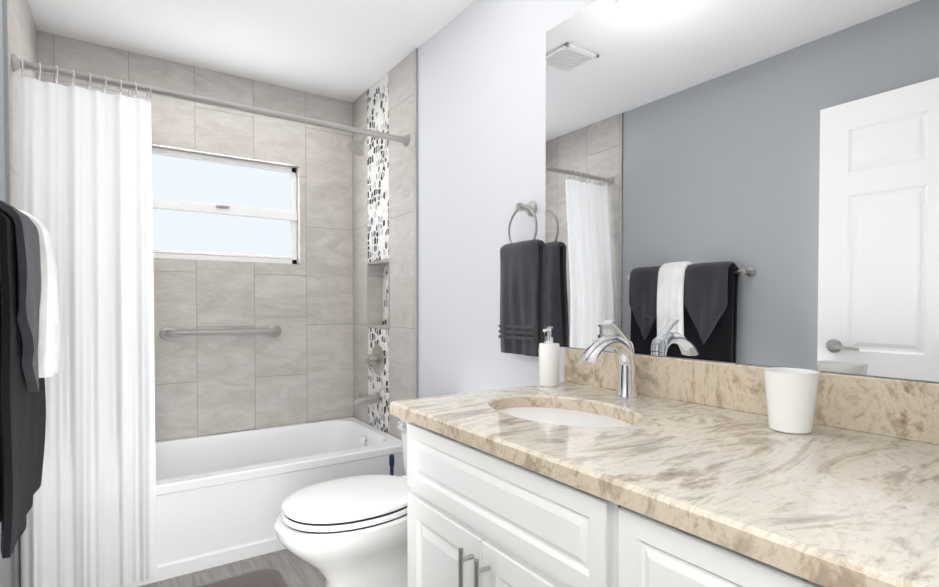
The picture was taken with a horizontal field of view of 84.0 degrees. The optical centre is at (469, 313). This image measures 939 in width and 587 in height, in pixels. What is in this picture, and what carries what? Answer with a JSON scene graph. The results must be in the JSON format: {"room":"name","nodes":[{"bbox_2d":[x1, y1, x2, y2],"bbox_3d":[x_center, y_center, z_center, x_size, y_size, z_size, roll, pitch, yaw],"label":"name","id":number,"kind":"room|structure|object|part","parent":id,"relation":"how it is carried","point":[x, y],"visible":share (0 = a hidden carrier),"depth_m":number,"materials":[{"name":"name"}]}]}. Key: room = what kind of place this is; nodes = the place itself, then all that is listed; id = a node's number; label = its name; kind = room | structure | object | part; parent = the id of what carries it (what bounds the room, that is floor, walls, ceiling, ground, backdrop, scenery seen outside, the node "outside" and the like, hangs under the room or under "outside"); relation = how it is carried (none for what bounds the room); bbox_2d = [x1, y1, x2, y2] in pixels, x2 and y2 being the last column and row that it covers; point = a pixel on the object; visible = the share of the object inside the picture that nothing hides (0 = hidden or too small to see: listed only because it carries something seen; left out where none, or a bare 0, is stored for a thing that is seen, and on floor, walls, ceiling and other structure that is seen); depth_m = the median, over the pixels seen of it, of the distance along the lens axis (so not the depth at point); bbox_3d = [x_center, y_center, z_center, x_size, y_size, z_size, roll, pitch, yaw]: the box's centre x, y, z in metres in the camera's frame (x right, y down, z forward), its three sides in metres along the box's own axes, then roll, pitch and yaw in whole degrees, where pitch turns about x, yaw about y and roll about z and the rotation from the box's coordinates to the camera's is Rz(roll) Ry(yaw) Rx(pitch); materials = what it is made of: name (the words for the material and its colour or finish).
{"room":"bathroom","nodes":[
{"label":"bathroom","id":0,"kind":"room"},
{"bbox_2d":[0,0,11,586],"bbox_3d":[-0.591,-0.101,0.212,0.120,2.440,3.770,-1,1,-34],"label":"wall","id":1,"kind":"structure","parent":0,"point":[5,574],"depth_m":1.75,"materials":[{"name":"grey paint"}]},
{"bbox_2d":[7,0,37,586],"bbox_3d":[-1.926,-0.134,2.188,0.130,2.440,1.000,-1,1,-34],"label":"wall tiles","id":2,"kind":"structure","parent":1,"relation":"attached to","point":[22,36],"depth_m":1.94,"materials":[{"name":"beige tile"}]},
{"bbox_2d":[11,54,409,586],"bbox_3d":[-0.969,0.054,2.310,1.586,1.990,0.135,-1,1,-34],"label":"shower curtain","id":3,"kind":"object","parent":2,"relation":"attached to","point":[85,179],"visible":0.98,"depth_m":1.99,"materials":[{"name":"fabric"}]},
{"bbox_3d":[-0.988,-0.903,2.322,1.586,0.078,0.067,-1,1,-34],"label":"rod","id":4,"kind":"part","parent":3,"relation":"part of","materials":[{"name":"silver metal"}]},
{"bbox_2d":[0,200,59,558],"bbox_3d":[-1.245,0.130,1.435,0.185,0.828,0.810,-1,1,-34],"label":"towels","id":5,"kind":"object","parent":1,"relation":"attached to","point":[29,332],"visible":1,"depth_m":1.26,"materials":[{"name":"black fabric"}]},
{"bbox_2d":[3,0,417,586],"bbox_3d":[-0.933,-0.135,2.254,1.607,2.440,0.006,-1,1,-34],"label":"trim","id":6,"kind":"structure","parent":1,"relation":"attached to","point":[7,169],"depth_m":1.82,"materials":[{"name":"silver metal"}]},
{"bbox_2d":[37,30,353,441],"bbox_3d":[-1.491,-0.148,3.003,2.200,2.440,0.140,-1,1,-34],"label":"wall","id":7,"kind":"structure","parent":0,"point":[298,369],"depth_m":3.06,"materials":[{"name":"tile"}]},
{"bbox_2d":[159,324,280,340],"bbox_3d":[-1.383,0.105,2.949,0.635,0.080,0.077,-1,1,-34],"label":"grab rail","id":8,"kind":"object","parent":7,"relation":"attached to","point":[167,333],"visible":1,"depth_m":2.89,"materials":[{"name":"silver metal"}]},
{"bbox_2d":[152,147,296,263],"bbox_3d":[-1.439,-0.605,3.025,0.860,0.604,0.060,-1,1,-34],"label":"window","id":9,"kind":"structure","parent":7,"relation":"in","point":[210,207],"depth_m":3.03,"materials":[{"name":"glass"}]},
{"bbox_2d":[138,549,324,586],"bbox_3d":[-0.192,1.134,1.109,2.200,0.060,4.770,-1,1,-34],"label":"floor","id":10,"kind":"structure","parent":0,"point":[293,570],"depth_m":2.19,"materials":[{"name":"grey wood"}]},
{"bbox_2d":[20,417,405,586],"bbox_3d":[-1.191,0.883,2.651,1.579,0.390,0.801,-1,1,-34],"label":"bathtub","id":11,"kind":"object","parent":10,"relation":"on","point":[220,498],"visible":0.35,"depth_m":2.39,"materials":[{"name":"white ceramic"}]},
{"bbox_2d":[195,569,287,586],"bbox_3d":[-0.930,1.081,1.894,0.540,0.018,0.440,-1,1,-34],"label":"bath mat","id":12,"kind":"object","parent":10,"relation":"on","point":[265,578],"visible":0.95,"depth_m":2.09,"materials":[{"name":"brown"}]},
{"bbox_2d":[274,418,410,586],"bbox_3d":[-0.293,0.730,1.921,0.812,0.721,0.466,-1,1,-34],"label":"toilet","id":13,"kind":"object","parent":10,"relation":"on","point":[347,532],"visible":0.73,"depth_m":1.73,"materials":[{"name":"white ceramic"}]},
{"bbox_2d":[389,454,394,475],"bbox_3d":[-0.360,0.864,2.422,0.104,0.434,0.104,-1,1,-34],"label":"toilet brush","id":14,"kind":"object","parent":10,"relation":"on","point":[391,460],"visible":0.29,"depth_m":2.41,"materials":[{"name":"blue plastic"}]},
{"bbox_2d":[390,320,938,586],"bbox_3d":[0.388,0.563,1.135,0.686,1.082,1.171,-1,1,-34],"label":"bathroom vanity","id":15,"kind":"object","parent":10,"relation":"on","point":[624,465],"visible":0.98,"depth_m":0.96,"materials":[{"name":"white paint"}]},
{"bbox_2d":[539,326,558,386],"bbox_3d":[0.257,0.136,1.699,0.071,0.193,0.066,-1,1,-34],"label":"soap dispenser","id":16,"kind":"object","parent":15,"relation":"on","point":[549,363],"visible":1,"depth_m":1.67,"materials":[{"name":"white plastic"}]},
{"bbox_2d":[578,320,637,397],"bbox_3d":[0.395,0.127,1.465,0.208,0.222,0.062,-1,1,-34],"label":"faucet","id":17,"kind":"object","parent":15,"relation":"on","point":[624,347],"depth_m":1.48,"materials":[{"name":"silver metal"}]},
{"bbox_2d":[763,367,819,433],"bbox_3d":[0.672,0.181,1.093,0.103,0.125,0.103,-1,1,-34],"label":"cup","id":18,"kind":"object","parent":15,"relation":"on","point":[791,395],"visible":1,"depth_m":1.06,"materials":[{"name":"white plastic"}]},
{"bbox_2d":[28,0,474,101],"bbox_3d":[-0.192,-1.365,1.066,2.200,0.060,4.770,-1,1,-34],"label":"ceiling","id":19,"kind":"structure","parent":0,"point":[350,50],"depth_m":2.52,"materials":[{"name":"white paint"}]},
{"bbox_2d":[352,49,415,439],"bbox_3d":[-0.497,-0.151,3.158,0.150,2.440,1.000,-1,1,-34],"label":"tiled wall","id":20,"kind":"structure","parent":0,"point":[402,266],"depth_m":2.89,"materials":[{"name":"beige tile"}]},
{"bbox_2d":[383,264,387,324],"bbox_3d":[-0.441,-0.116,3.160,0.055,0.390,0.300,-1,1,-34],"label":"wall","id":21,"kind":"structure","parent":0,"point":[385,294],"depth_m":3.23,"materials":[{"name":"tile"}]},
{"bbox_2d":[367,0,938,433],"bbox_3d":[0.666,-0.122,1.443,0.152,2.440,4.396,-1,1,-34],"label":"wall","id":22,"kind":"structure","parent":0,"point":[481,119],"depth_m":2.31,"materials":[{"name":"grey paint"}]},
{"bbox_2d":[348,130,378,155],"bbox_3d":[-0.616,-0.999,3.026,0.178,0.166,0.108,-1,1,-34],"label":"shower head","id":23,"kind":"object","parent":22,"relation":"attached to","point":[356,147],"visible":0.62,"depth_m":3.00},
{"bbox_2d":[352,393,380,407],"bbox_3d":[-0.610,0.504,3.056,0.163,0.081,0.068,-1,1,-34],"label":"tub spout","id":24,"kind":"object","parent":22,"relation":"attached to","point":[369,399],"visible":1,"depth_m":3.04,"materials":[{"name":"silver metal"}]},
{"bbox_2d":[365,345,384,373],"bbox_3d":[-0.581,0.271,3.072,0.093,0.176,0.177,-1,1,-34],"label":"shower valve","id":25,"kind":"object","parent":22,"relation":"attached to","point":[375,360],"visible":0.98,"depth_m":3.06,"materials":[{"name":"silver metal"}]},
{"bbox_2d":[498,201,545,356],"bbox_3d":[0.202,-0.138,1.926,0.095,0.571,0.218,-1,1,-34],"label":"towel ring","id":26,"kind":"object","parent":22,"relation":"attached to","point":[522,293],"visible":0.96,"depth_m":1.88,"materials":[{"name":"grey fabric"}]},
{"bbox_2d":[545,0,938,381],"bbox_3d":[0.637,-0.441,1.359,0.005,1.128,1.282,-1,1,-34],"label":"mirror","id":27,"kind":"object","parent":22,"relation":"attached to","point":[754,182],"visible":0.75,"depth_m":1.28,"materials":[{"name":"clear glass"}]}
]}

